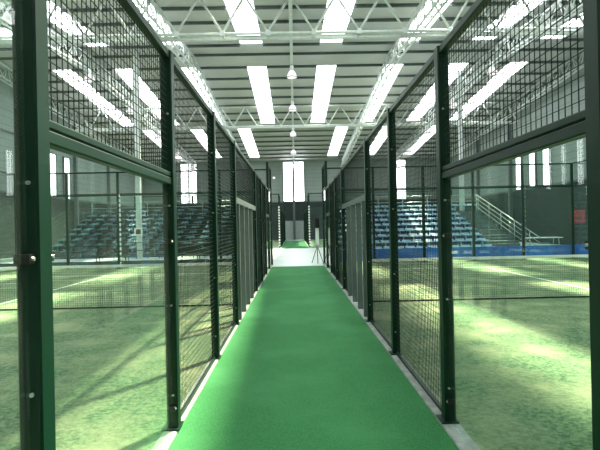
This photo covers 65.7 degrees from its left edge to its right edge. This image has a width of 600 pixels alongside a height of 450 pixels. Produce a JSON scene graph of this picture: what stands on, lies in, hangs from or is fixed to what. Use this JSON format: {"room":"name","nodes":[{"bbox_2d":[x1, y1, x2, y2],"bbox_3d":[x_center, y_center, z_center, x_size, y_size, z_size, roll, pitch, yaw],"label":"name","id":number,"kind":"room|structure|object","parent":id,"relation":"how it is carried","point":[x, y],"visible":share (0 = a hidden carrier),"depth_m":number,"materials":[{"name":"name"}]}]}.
{"room":"sports facility","nodes":[
{"label":"sports facility","id":0,"kind":"room"},
{"bbox_2d":[0,67,144,258],"bbox_3d":[-18.106,-3.768,25.317,0.300,12.002,59.000,-1,0,-1],"label":"wall","id":1,"kind":"structure","parent":0,"point":[58,209],"depth_m":34.68,"materials":[{"name":"paint"}]},
{"bbox_2d":[0,128,13,133],"bbox_3d":[-17.817,-5.800,13.124,0.100,0.100,34.600,-1,0,-1],"label":"trim","id":2,"kind":"structure","parent":1,"relation":"attached to","point":[2,129],"depth_m":28.46,"materials":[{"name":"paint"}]},
{"bbox_2d":[50,152,57,197],"bbox_3d":[-17.984,-3.601,33.818,0.120,3.260,1.070,-1,0,-1],"label":"window","id":3,"kind":"structure","parent":1,"relation":"in","point":[53,157],"depth_m":34.01,"materials":[{"name":"glass"}]},
{"bbox_2d":[62,156,70,199],"bbox_3d":[-18.006,-3.596,35.918,0.120,3.260,1.070,-1,0,-1],"label":"window","id":4,"kind":"structure","parent":1,"relation":"in","point":[66,162],"depth_m":35.96,"materials":[{"name":"glass"}]},
{"bbox_2d":[0,190,145,208],"bbox_3d":[-17.869,-2.022,25.315,0.100,0.100,59.000,-1,0,-1],"label":"trim","id":5,"kind":"structure","parent":1,"relation":"attached to","point":[0,190],"depth_m":39.70,"materials":[{"name":"paint"}]},
{"bbox_2d":[72,117,78,230],"bbox_3d":[-17.933,-3.269,37.218,0.280,10.648,0.240,-1,0,-1],"label":"trim","id":6,"kind":"structure","parent":1,"relation":"attached to","point":[75,159],"depth_m":37.09,"materials":[{"name":"grey paint"}]},
{"bbox_2d":[106,140,110,216],"bbox_3d":[-17.998,-2.982,43.817,0.280,10.104,0.240,-1,0,-1],"label":"trim","id":7,"kind":"structure","parent":1,"relation":"attached to","point":[107,168],"depth_m":43.70,"materials":[{"name":"grey paint"}]},
{"bbox_2d":[145,157,436,239],"bbox_3d":[-0.654,-2.917,55.153,35.800,9.698,0.300,-1,0,-1],"label":"wall","id":8,"kind":"structure","parent":0,"point":[313,172],"depth_m":55.02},
{"bbox_2d":[180,163,197,203],"bbox_3d":[-13.095,-4.869,54.815,2.120,4.760,0.120,-1,0,-1],"label":"window","id":9,"kind":"structure","parent":8,"relation":"in","point":[185,165],"depth_m":54.82,"materials":[{"name":"glass"}]},
{"bbox_2d":[150,199,435,204],"bbox_3d":[-0.648,-2.719,54.953,35.200,0.100,0.100,-1,0,-1],"label":"trim","id":10,"kind":"structure","parent":8,"relation":"attached to","point":[403,199],"depth_m":54.89,"materials":[{"name":"paint"}]},
{"bbox_2d":[282,161,304,201],"bbox_3d":[-0.748,-5.127,54.947,2.620,4.760,0.120,-1,0,-1],"label":"window","id":11,"kind":"structure","parent":8,"relation":"in","point":[299,171],"depth_m":54.97,"materials":[{"name":"glass"}]},
{"bbox_2d":[292,161,295,239],"bbox_3d":[-0.719,-2.887,54.763,0.260,9.238,0.240,-1,0,-1],"label":"trim","id":12,"kind":"structure","parent":8,"relation":"attached to","point":[293,177],"depth_m":54.64,"materials":[{"name":"grey paint"}]},
{"bbox_2d":[285,220,303,239],"bbox_3d":[-0.579,0.580,54.929,2.600,2.300,0.134,-1,0,-1],"label":"door","id":13,"kind":"structure","parent":8,"relation":"in","point":[299,224],"depth_m":54.93,"materials":[{"name":"paint"}]},
{"bbox_2d":[397,159,406,199],"bbox_3d":[11.698,-5.388,55.081,1.820,4.760,0.120,-1,0,-1],"label":"window","id":14,"kind":"structure","parent":8,"relation":"in","point":[399,160],"depth_m":55.10,"materials":[{"name":"glass"}]},
{"bbox_2d":[0,0,583,162],"bbox_3d":[-0.458,-8.784,25.517,35.200,2.671,59.000,-1,0,-1],"label":"ceiling","id":15,"kind":"structure","parent":0,"point":[358,62],"depth_m":28.77,"materials":[{"name":"paint"}]},
{"bbox_2d":[0,28,11,35],"bbox_3d":[-14.637,-9.396,22.017,1.200,0.539,6.300,-1,0,-1],"label":"window","id":16,"kind":"structure","parent":15,"relation":"in","point":[3,31],"depth_m":22.85,"materials":[{"name":"white glass"}]},
{"bbox_2d":[0,62,141,159],"bbox_3d":[-17.439,-7.796,25.221,0.390,3.477,58.425,-1,0,-1],"label":"joist","id":17,"kind":"object","parent":15,"relation":"attached to","point":[1,63],"visible":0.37,"depth_m":35.30,"materials":[{"name":"paint"}]},
{"bbox_2d":[47,1,108,45],"bbox_3d":[-10.888,-9.475,22.057,1.200,0.539,6.300,-1,0,-1],"label":"window","id":18,"kind":"structure","parent":15,"relation":"in","point":[58,14],"depth_m":21.77,"materials":[{"name":"white glass"}]},
{"bbox_2d":[84,55,94,82],"bbox_3d":[-11.458,-8.741,25.300,0.564,1.846,0.564,-1,0,-1],"label":"hanging lamp","id":19,"kind":"object","parent":15,"relation":"hanging from","point":[89,70],"visible":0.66,"depth_m":25.21,"materials":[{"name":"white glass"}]},
{"bbox_2d":[53,70,132,125],"bbox_3d":[-14.767,-9.139,34.566,1.200,0.992,11.800,-1,0,-1],"label":"window","id":20,"kind":"structure","parent":15,"relation":"in","point":[65,76],"depth_m":32.81,"materials":[{"name":"white glass"}]},
{"bbox_2d":[0,0,196,167],"bbox_3d":[-11.841,-7.913,25.281,0.390,3.477,58.425,-1,0,-1],"label":"joist","id":21,"kind":"object","parent":15,"relation":"attached to","point":[5,24],"visible":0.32,"depth_m":26.89,"materials":[{"name":"paint"}]},
{"bbox_2d":[126,104,132,114],"bbox_3d":[-11.520,-8.482,31.549,0.564,1.846,0.564,-1,0,-1],"label":"hanging lamp","id":22,"kind":"object","parent":15,"relation":"hanging from","point":[128,110],"visible":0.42,"depth_m":31.38,"materials":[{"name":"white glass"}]},
{"bbox_2d":[115,69,176,124],"bbox_3d":[-11.018,-9.218,34.606,1.200,0.992,11.800,-1,0,-1],"label":"window","id":23,"kind":"structure","parent":15,"relation":"in","point":[119,70],"depth_m":32.30,"materials":[{"name":"white glass"}]},
{"bbox_2d":[133,0,181,44],"bbox_3d":[-6.790,-9.561,22.101,1.200,0.539,6.300,-1,0,-1],"label":"window","id":24,"kind":"structure","parent":15,"relation":"in","point":[141,2],"depth_m":21.51,"materials":[{"name":"white glass"}]},
{"bbox_2d":[154,116,160,138],"bbox_3d":[-11.576,-7.952,37.797,0.564,1.846,0.564,-1,0,-1],"label":"hanging lamp","id":25,"kind":"object","parent":15,"relation":"hanging from","point":[157,131],"visible":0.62,"depth_m":37.74,"materials":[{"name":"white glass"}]},
{"bbox_2d":[144,131,178,158],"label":"window","id":26,"kind":"structure","parent":15,"relation":"in","point":[153,134],"depth_m":43.74,"materials":[{"name":"white glass"}]},
{"bbox_2d":[134,0,243,166],"bbox_3d":[-6.092,-8.033,25.343,0.390,3.477,58.425,-1,0,-1],"label":"joist","id":27,"kind":"object","parent":15,"relation":"attached to","point":[156,11],"visible":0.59,"depth_m":25.06,"materials":[{"name":"paint"}]},
{"bbox_2d":[182,68,221,123],"bbox_3d":[-6.919,-9.303,34.650,1.200,0.992,11.800,-1,0,-1],"label":"window","id":28,"kind":"structure","parent":15,"relation":"in","point":[187,72],"depth_m":31.28,"materials":[{"name":"white glass"}]},
{"bbox_2d":[197,130,221,157],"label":"window","id":29,"kind":"structure","parent":15,"relation":"in","point":[202,130],"depth_m":46.06,"materials":[{"name":"white glass"}]},
{"bbox_2d":[224,0,261,42],"bbox_3d":[-2.611,-9.648,22.146,1.200,0.539,6.300,-1,0,-1],"label":"window","id":30,"kind":"structure","parent":15,"relation":"in","point":[243,13],"depth_m":21.58,"materials":[{"name":"white glass"}]},
{"bbox_2d":[238,129,258,156],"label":"window","id":31,"kind":"structure","parent":15,"relation":"in","point":[252,151],"depth_m":47.16,"materials":[{"name":"white glass"}]},
{"bbox_2d":[247,66,274,122],"bbox_3d":[-2.740,-9.391,34.695,1.200,0.992,11.800,-1,0,-1],"label":"window","id":32,"kind":"structure","parent":15,"relation":"in","point":[262,98],"depth_m":33.11,"materials":[{"name":"white glass"}]},
{"bbox_2d":[288,0,293,168],"bbox_3d":[-0.444,-8.151,25.404,0.150,3.477,58.425,-1,0,-1],"label":"joist","id":33,"kind":"object","parent":15,"relation":"attached to","point":[289,1],"visible":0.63,"depth_m":22.49,"materials":[{"name":"paint"}]},
{"bbox_2d":[0,0,582,44],"bbox_3d":[-0.377,-8.381,18.767,34.684,1.640,0.620,-1,0,-1],"label":"roof truss","id":34,"kind":"object","parent":33,"relation":"attached to","point":[313,34],"visible":0.76,"depth_m":18.56,"materials":[{"name":"metal"}]},
{"bbox_2d":[65,101,517,131],"bbox_3d":[-0.560,-8.339,35.866,34.684,1.640,0.620,-1,0,-1],"label":"roof truss","id":35,"kind":"object","parent":33,"relation":"attached to","point":[352,124],"visible":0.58,"depth_m":35.60,"materials":[{"name":"metal"}]},
{"bbox_2d":[287,64,296,78],"bbox_3d":[-0.450,-8.426,25.417,0.564,0.756,0.564,-1,0,-1],"label":"hanging lamp","id":36,"kind":"object","parent":33,"relation":"hanging from","point":[291,74],"visible":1,"depth_m":25.32,"materials":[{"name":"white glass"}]},
{"bbox_2d":[288,99,296,111],"bbox_3d":[-0.511,-8.167,31.666,0.564,0.756,0.564,-1,0,-1],"label":"hanging lamp","id":37,"kind":"object","parent":33,"relation":"hanging from","point":[292,108],"visible":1,"depth_m":31.57,"materials":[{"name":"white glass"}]},
{"bbox_2d":[290,128,296,136],"bbox_3d":[-0.568,-7.638,37.914,0.564,0.756,0.564,-1,0,-1],"label":"hanging lamp","id":38,"kind":"object","parent":33,"relation":"hanging from","point":[292,134],"visible":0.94,"depth_m":37.78,"materials":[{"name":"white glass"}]},
{"bbox_2d":[311,65,335,121],"bbox_3d":[1.599,-9.482,34.742,1.200,0.992,11.800,-1,0,-1],"label":"window","id":39,"kind":"structure","parent":15,"relation":"in","point":[319,98],"depth_m":33.04,"materials":[{"name":"white glass"}]},
{"bbox_2d":[320,0,354,41],"bbox_3d":[1.728,-9.739,22.193,1.200,0.539,6.300,-1,0,-1],"label":"window","id":40,"kind":"structure","parent":15,"relation":"in","point":[334,12],"depth_m":21.71,"materials":[{"name":"white glass"}]},
{"bbox_2d":[328,127,347,155],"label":"window","id":41,"kind":"structure","parent":15,"relation":"in","point":[339,133],"depth_m":46.41,"materials":[{"name":"white glass"}]},
{"bbox_2d":[370,126,386,154],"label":"window","id":42,"kind":"structure","parent":15,"relation":"in","point":[372,148],"depth_m":47.71,"materials":[{"name":"white glass"}]},
{"bbox_2d":[361,64,402,121],"bbox_3d":[5.777,-9.569,34.787,1.200,0.992,11.800,-1,0,-1],"label":"window","id":43,"kind":"structure","parent":15,"relation":"in","point":[397,67],"depth_m":33.09,"materials":[{"name":"white glass"}]},
{"bbox_2d":[341,0,448,165],"bbox_3d":[5.205,-8.270,25.464,0.390,3.477,58.425,-1,0,-1],"label":"joist","id":44,"kind":"object","parent":15,"relation":"attached to","point":[377,83],"visible":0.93,"depth_m":26.36,"materials":[{"name":"paint"}]},
{"bbox_2d":[408,125,435,153],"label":"window","id":45,"kind":"structure","parent":15,"relation":"in","point":[434,131],"depth_m":47.30,"materials":[{"name":"white glass"}]},
{"bbox_2d":[400,0,451,40],"bbox_3d":[5.907,-9.826,22.238,1.200,0.539,6.300,-1,0,-1],"label":"window","id":46,"kind":"structure","parent":15,"relation":"in","point":[449,1],"depth_m":21.80,"materials":[{"name":"white glass"}]},
{"bbox_2d":[407,63,467,120],"bbox_3d":[9.876,-9.655,34.831,1.200,0.992,11.800,-1,0,-1],"label":"window","id":47,"kind":"structure","parent":15,"relation":"in","point":[453,64],"depth_m":34.66,"materials":[{"name":"white glass"}]},
{"bbox_2d":[451,62,526,119],"bbox_3d":[13.625,-9.733,34.871,1.200,0.992,11.800,-1,0,-1],"label":"window","id":48,"kind":"structure","parent":15,"relation":"in","point":[481,93],"depth_m":33.30,"materials":[{"name":"white glass"}]},
{"bbox_2d":[396,0,582,160],"bbox_3d":[10.953,-8.390,25.526,0.390,3.477,58.425,-1,0,-1],"label":"joist","id":49,"kind":"object","parent":15,"relation":"attached to","point":[559,3],"visible":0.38,"depth_m":24.95,"materials":[{"name":"paint"}]},
{"bbox_2d":[487,41,497,75],"bbox_3d":[10.536,-9.201,25.536,0.564,1.846,0.564,-1,0,-1],"label":"hanging lamp","id":50,"kind":"object","parent":15,"relation":"hanging from","point":[493,67],"visible":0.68,"depth_m":25.44,"materials":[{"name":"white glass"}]},
{"bbox_2d":[472,0,542,39],"bbox_3d":[10.006,-9.912,22.282,1.200,0.539,6.300,-1,0,-1],"label":"window","id":51,"kind":"structure","parent":15,"relation":"in","point":[531,3],"depth_m":21.77,"materials":[{"name":"white glass"}]},
{"bbox_2d":[450,49,583,156],"bbox_3d":[16.552,-8.507,25.587,0.390,3.477,58.425,-1,0,-1],"label":"joist","id":52,"kind":"object","parent":15,"relation":"attached to","point":[560,68],"visible":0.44,"depth_m":32.94,"materials":[{"name":"paint"}]},
{"bbox_2d":[542,13,582,37],"bbox_3d":[13.755,-9.990,22.322,1.200,0.539,6.300,-1,0,-1],"label":"window","id":53,"kind":"structure","parent":15,"relation":"in","point":[573,24],"depth_m":23.40,"materials":[{"name":"white glass"}]},
{"bbox_2d":[0,239,587,270],"bbox_3d":[-0.237,1.760,25.495,35.200,0.200,59.000,-1,0,-1],"label":"floor","id":54,"kind":"structure","parent":0,"point":[289,256],"depth_m":24.82,"materials":[{"name":"grey concrete"}]},
{"bbox_2d":[94,247,130,260],"bbox_3d":[-8.396,1.421,20.823,1.500,0.800,0.430,-1,0,-1],"label":"bench","id":55,"kind":"object","parent":54,"relation":"on","point":[123,249],"visible":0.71,"depth_m":21.00,"materials":[{"name":"black plastic"}]},
{"bbox_2d":[0,259,231,266],"bbox_3d":[-7.531,1.666,19.867,10.480,0.270,0.400,-1,0,-1],"label":"board","id":56,"kind":"object","parent":54,"relation":"on","point":[187,260],"visible":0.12,"depth_m":19.79,"materials":[{"name":"black plastic"}]},
{"bbox_2d":[0,265,232,449],"bbox_3d":[-6.592,1.747,9.476,10.930,0.023,20.100,-1,0,-1],"label":"turf","id":57,"kind":"object","parent":54,"relation":"on","point":[110,363],"visible":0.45,"depth_m":5.72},
{"bbox_2d":[0,171,15,270],"bbox_3d":[-11.670,-0.135,15.096,0.135,3.976,7.840,-1,0,-1],"label":"fence","id":58,"kind":"object","parent":57,"relation":"on","point":[1,172],"visible":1,"depth_m":18.57,"materials":[{"name":"metal"}]},
{"bbox_2d":[0,262,232,310],"bbox_3d":[-6.316,1.254,9.350,10.060,0.950,0.080,-1,0,-1],"label":"net","id":59,"kind":"object","parent":57,"relation":"on","point":[187,264],"visible":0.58,"depth_m":9.37,"materials":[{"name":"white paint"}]},
{"bbox_2d":[14,169,265,268],"bbox_3d":[-6.518,-0.234,19.220,10.530,3.976,0.135,-1,0,-1],"label":"fence","id":60,"kind":"object","parent":57,"relation":"on","point":[117,194],"visible":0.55,"depth_m":19.19,"materials":[{"name":"black metal"}]},
{"bbox_2d":[133,54,143,257],"bbox_3d":[-9.114,-3.861,26.113,0.400,11.415,0.400,-1,0,-1],"label":"steel column","id":61,"kind":"structure","parent":54,"relation":"on","point":[138,198],"depth_m":25.98,"materials":[{"name":"metal"}]},
{"bbox_2d":[134,228,141,235],"bbox_3d":[-9.024,0.375,25.954,0.440,0.440,0.040,-1,0,-1],"label":"square sign","id":62,"kind":"object","parent":61,"relation":"attached to","point":[137,231],"visible":1,"depth_m":25.93,"materials":[{"name":"white paint"}]},
{"bbox_2d":[52,200,252,258],"bbox_3d":[-8.924,0.072,30.016,12.000,3.558,7.020,-1,0,-1],"label":"grandstand","id":63,"kind":"object","parent":54,"relation":"on","point":[93,231],"visible":0.55,"depth_m":29.59,"materials":[{"name":"metal"}]},
{"bbox_2d":[102,240,227,259],"bbox_3d":[-7.046,1.341,25.323,7.441,0.923,0.046,-1,0,-1],"label":"railing","id":64,"kind":"object","parent":54,"relation":"on","point":[136,250],"visible":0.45,"depth_m":25.29,"materials":[{"name":"grey metal"}]},
{"bbox_2d":[179,246,201,258],"bbox_3d":[-5.197,1.354,20.857,1.500,0.800,0.430,-1,0,-1],"label":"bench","id":65,"kind":"object","parent":54,"relation":"on","point":[188,247],"visible":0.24,"depth_m":21.04,"materials":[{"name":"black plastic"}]},
{"bbox_2d":[152,265,272,449],"bbox_3d":[-1.052,1.624,7.710,0.115,0.030,23.450,-1,0,-1],"label":"trim","id":66,"kind":"structure","parent":54,"relation":"on","point":[165,440],"depth_m":4.24,"materials":[{"name":"concrete"}]},
{"bbox_2d":[11,0,272,449],"bbox_3d":[-1.112,-0.371,9.520,0.135,3.970,19.700,-1,0,-1],"label":"fence","id":67,"kind":"object","parent":66,"relation":"on","point":[35,134],"visible":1,"depth_m":2.86,"materials":[{"name":"metal"}]},
{"bbox_2d":[218,245,230,253],"bbox_3d":[-3.198,1.312,20.879,1.500,0.800,0.430,-1,0,-1],"label":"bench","id":68,"kind":"object","parent":54,"relation":"on","point":[227,247],"visible":0.02,"depth_m":21.06,"materials":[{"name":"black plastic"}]},
{"bbox_2d":[273,240,278,248],"bbox_3d":[-7.059,1.831,43.773,10.750,0.023,20.100,-1,0,-1],"label":"turf","id":69,"kind":"object","parent":54,"relation":"on","point":[275,242],"visible":0.12,"depth_m":40.86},
{"bbox_2d":[134,194,277,215],"bbox_3d":[-6.837,-0.196,34.018,10.530,3.976,0.135,-1,0,-1],"label":"fence","id":70,"kind":"object","parent":69,"relation":"on","point":[242,194],"visible":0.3,"depth_m":33.99,"materials":[{"name":"black metal"}]},
{"bbox_2d":[278,194,285,247],"bbox_3d":[-1.639,-0.271,43.856,0.135,4.000,19.700,-1,0,-1],"label":"fence","id":71,"kind":"object","parent":54,"relation":"on","point":[282,231],"visible":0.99,"depth_m":37.98,"materials":[{"name":"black metal"}]},
{"bbox_2d":[280,241,308,248],"bbox_3d":[-0.471,1.694,41.993,2.050,0.014,17.000,-1,0,-1],"label":"carpet runner","id":72,"kind":"object","parent":54,"relation":"on","point":[287,244],"visible":0.93,"depth_m":39.61,"materials":[{"name":"green carpet"}]},
{"bbox_2d":[303,193,310,247],"bbox_3d":[0.560,-0.317,43.879,0.135,4.000,19.700,-1,0,-1],"label":"fence","id":73,"kind":"object","parent":54,"relation":"on","point":[306,213],"visible":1,"depth_m":38.00,"materials":[{"name":"metal"}]},
{"bbox_2d":[168,266,458,449],"bbox_3d":[0.041,1.608,7.197,2.060,0.014,22.400,-1,0,-1],"label":"carpet runner","id":74,"kind":"object","parent":54,"relation":"on","point":[302,369],"visible":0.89,"depth_m":4.56,"materials":[{"name":"green carpet"}]},
{"bbox_2d":[310,239,322,247],"bbox_3d":[6.137,1.555,43.915,10.850,0.023,20.100,-1,0,-1],"label":"turf","id":75,"kind":"object","parent":54,"relation":"on","point":[312,241],"visible":0.12,"depth_m":41.02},
{"bbox_2d":[309,190,452,210],"bbox_3d":[5.989,-0.464,34.179,10.530,3.976,0.135,-1,0,-1],"label":"fence","id":76,"kind":"object","parent":75,"relation":"on","point":[317,205],"visible":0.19,"depth_m":34.16,"materials":[{"name":"black metal"}]},
{"bbox_2d":[312,218,322,261],"bbox_3d":[0.735,0.672,19.660,0.510,1.890,0.449,-1,0,-1],"label":"speaker","id":77,"kind":"object","parent":54,"relation":"on","point":[316,221],"visible":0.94,"depth_m":19.68},
{"bbox_2d":[322,263,479,449],"bbox_3d":[1.135,1.578,7.734,0.140,0.030,23.450,-1,0,-1],"label":"trim","id":78,"kind":"structure","parent":54,"relation":"on","point":[463,441],"depth_m":4.24,"materials":[{"name":"concrete"}]},
{"bbox_2d":[321,0,599,449],"bbox_3d":[1.073,-0.417,9.543,0.135,3.970,19.700,-1,0,-1],"label":"fence","id":79,"kind":"object","parent":78,"relation":"on","point":[584,123],"visible":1,"depth_m":3.67,"materials":[{"name":"metal"}]},
{"bbox_2d":[338,195,540,251],"bbox_3d":[6.501,-0.153,25.378,9.350,3.344,7.626,-1,0,-1],"label":"grandstand","id":80,"kind":"object","parent":54,"relation":"on","point":[487,233],"visible":0.3,"depth_m":25.27,"materials":[{"name":"metal"}]},
{"bbox_2d":[457,71,464,210],"bbox_3d":[10.296,-4.190,29.722,0.400,11.274,0.400,-1,0,-1],"label":"steel column","id":81,"kind":"structure","parent":54,"relation":"on","point":[461,191],"depth_m":29.60,"materials":[{"name":"metal"}]},
{"bbox_2d":[339,244,587,260],"bbox_3d":[7.112,1.219,20.024,11.380,0.550,0.400,-1,0,-1],"label":"board","id":82,"kind":"object","parent":54,"relation":"on","point":[533,250],"visible":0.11,"depth_m":19.97,"materials":[{"name":"blue plastic"}]},
{"bbox_2d":[339,257,592,449],"bbox_3d":[6.604,1.471,9.618,10.840,0.023,20.100,-1,0,-1],"label":"turf","id":83,"kind":"object","parent":54,"relation":"on","point":[523,366],"visible":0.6,"depth_m":5.65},
{"bbox_2d":[327,163,574,259],"bbox_3d":[6.243,-0.501,19.381,10.430,3.976,0.135,-1,0,-1],"label":"fence","id":84,"kind":"object","parent":83,"relation":"on","point":[522,186],"visible":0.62,"depth_m":19.37,"materials":[{"name":"black metal"}]},
{"bbox_2d":[372,254,588,301],"bbox_3d":[6.365,0.988,9.486,10.060,0.950,0.080,-1,0,-1],"label":"net","id":85,"kind":"object","parent":83,"relation":"on","point":[580,255],"visible":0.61,"depth_m":9.46,"materials":[{"name":"black fabric"}]},
{"bbox_2d":[573,159,586,254],"bbox_3d":[11.409,-0.618,15.345,0.135,3.976,7.840,-1,0,-1],"label":"fence","id":86,"kind":"object","parent":83,"relation":"on","point":[582,161],"visible":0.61,"depth_m":18.84,"materials":[{"name":"metal"}]},
{"bbox_2d":[521,237,562,245],"bbox_3d":[12.663,1.013,24.335,1.800,0.751,0.760,-1,0,-1],"label":"folding table","id":87,"kind":"object","parent":54,"relation":"on","point":[521,237],"visible":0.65,"depth_m":24.05,"materials":[{"name":"white paint"}]},
{"bbox_2d":[539,242,549,244],"bbox_3d":[11.737,1.123,22.324,0.360,0.560,0.420,-1,0,-1],"label":"storage box","id":88,"kind":"object","parent":54,"relation":"on","point":[542,243],"visible":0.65,"depth_m":22.16,"materials":[{"name":"white paint"}]},
{"bbox_2d":[450,55,587,244],"bbox_3d":[17.384,-4.511,25.698,0.300,12.002,59.000,-1,0,-1],"label":"wall","id":89,"kind":"structure","parent":0,"point":[546,209],"depth_m":32.80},
{"bbox_2d":[475,133,479,209],"bbox_3d":[16.912,-3.712,44.193,0.280,10.104,0.240,-1,0,-1],"label":"trim","id":90,"kind":"structure","parent":89,"relation":"attached to","point":[476,148],"depth_m":44.07,"materials":[{"name":"grey paint"}]},
{"bbox_2d":[506,110,513,239],"bbox_3d":[16.977,-4.000,37.593,0.280,10.648,0.240,-1,0,-1],"label":"trim","id":91,"kind":"structure","parent":89,"relation":"attached to","point":[509,168],"depth_m":37.48,"materials":[{"name":"grey paint"}]},
{"bbox_2d":[514,157,522,190],"bbox_3d":[17.064,-4.330,36.295,0.120,3.260,1.070,-1,0,-1],"label":"window","id":92,"kind":"structure","parent":89,"relation":"in","point":[519,160],"depth_m":36.51,"materials":[{"name":"glass"}]},
{"bbox_2d":[452,178,586,200],"bbox_3d":[17.221,-2.756,25.692,0.100,0.100,59.000,-1,0,-1],"label":"trim","id":93,"kind":"structure","parent":89,"relation":"attached to","point":[585,178],"depth_m":36.63,"materials":[{"name":"paint"}]},
{"bbox_2d":[528,152,536,188],"bbox_3d":[17.086,-4.335,34.195,0.120,3.260,1.070,-1,0,-1],"label":"window","id":94,"kind":"structure","parent":89,"relation":"in","point":[532,158],"depth_m":34.19,"materials":[{"name":"glass"}]},
{"bbox_2d":[541,148,551,184],"bbox_3d":[17.107,-4.340,32.295,0.120,3.260,1.070,-1,0,-1],"label":"window","id":95,"kind":"structure","parent":89,"relation":"in","point":[545,154],"depth_m":32.31,"materials":[{"name":"glass"}]},
{"bbox_2d":[570,210,585,223],"bbox_3d":[17.259,-0.504,28.888,0.050,0.850,1.500,-1,0,-1],"label":"banner","id":96,"kind":"object","parent":89,"relation":"attached to","point":[579,215],"visible":0.86,"depth_m":28.69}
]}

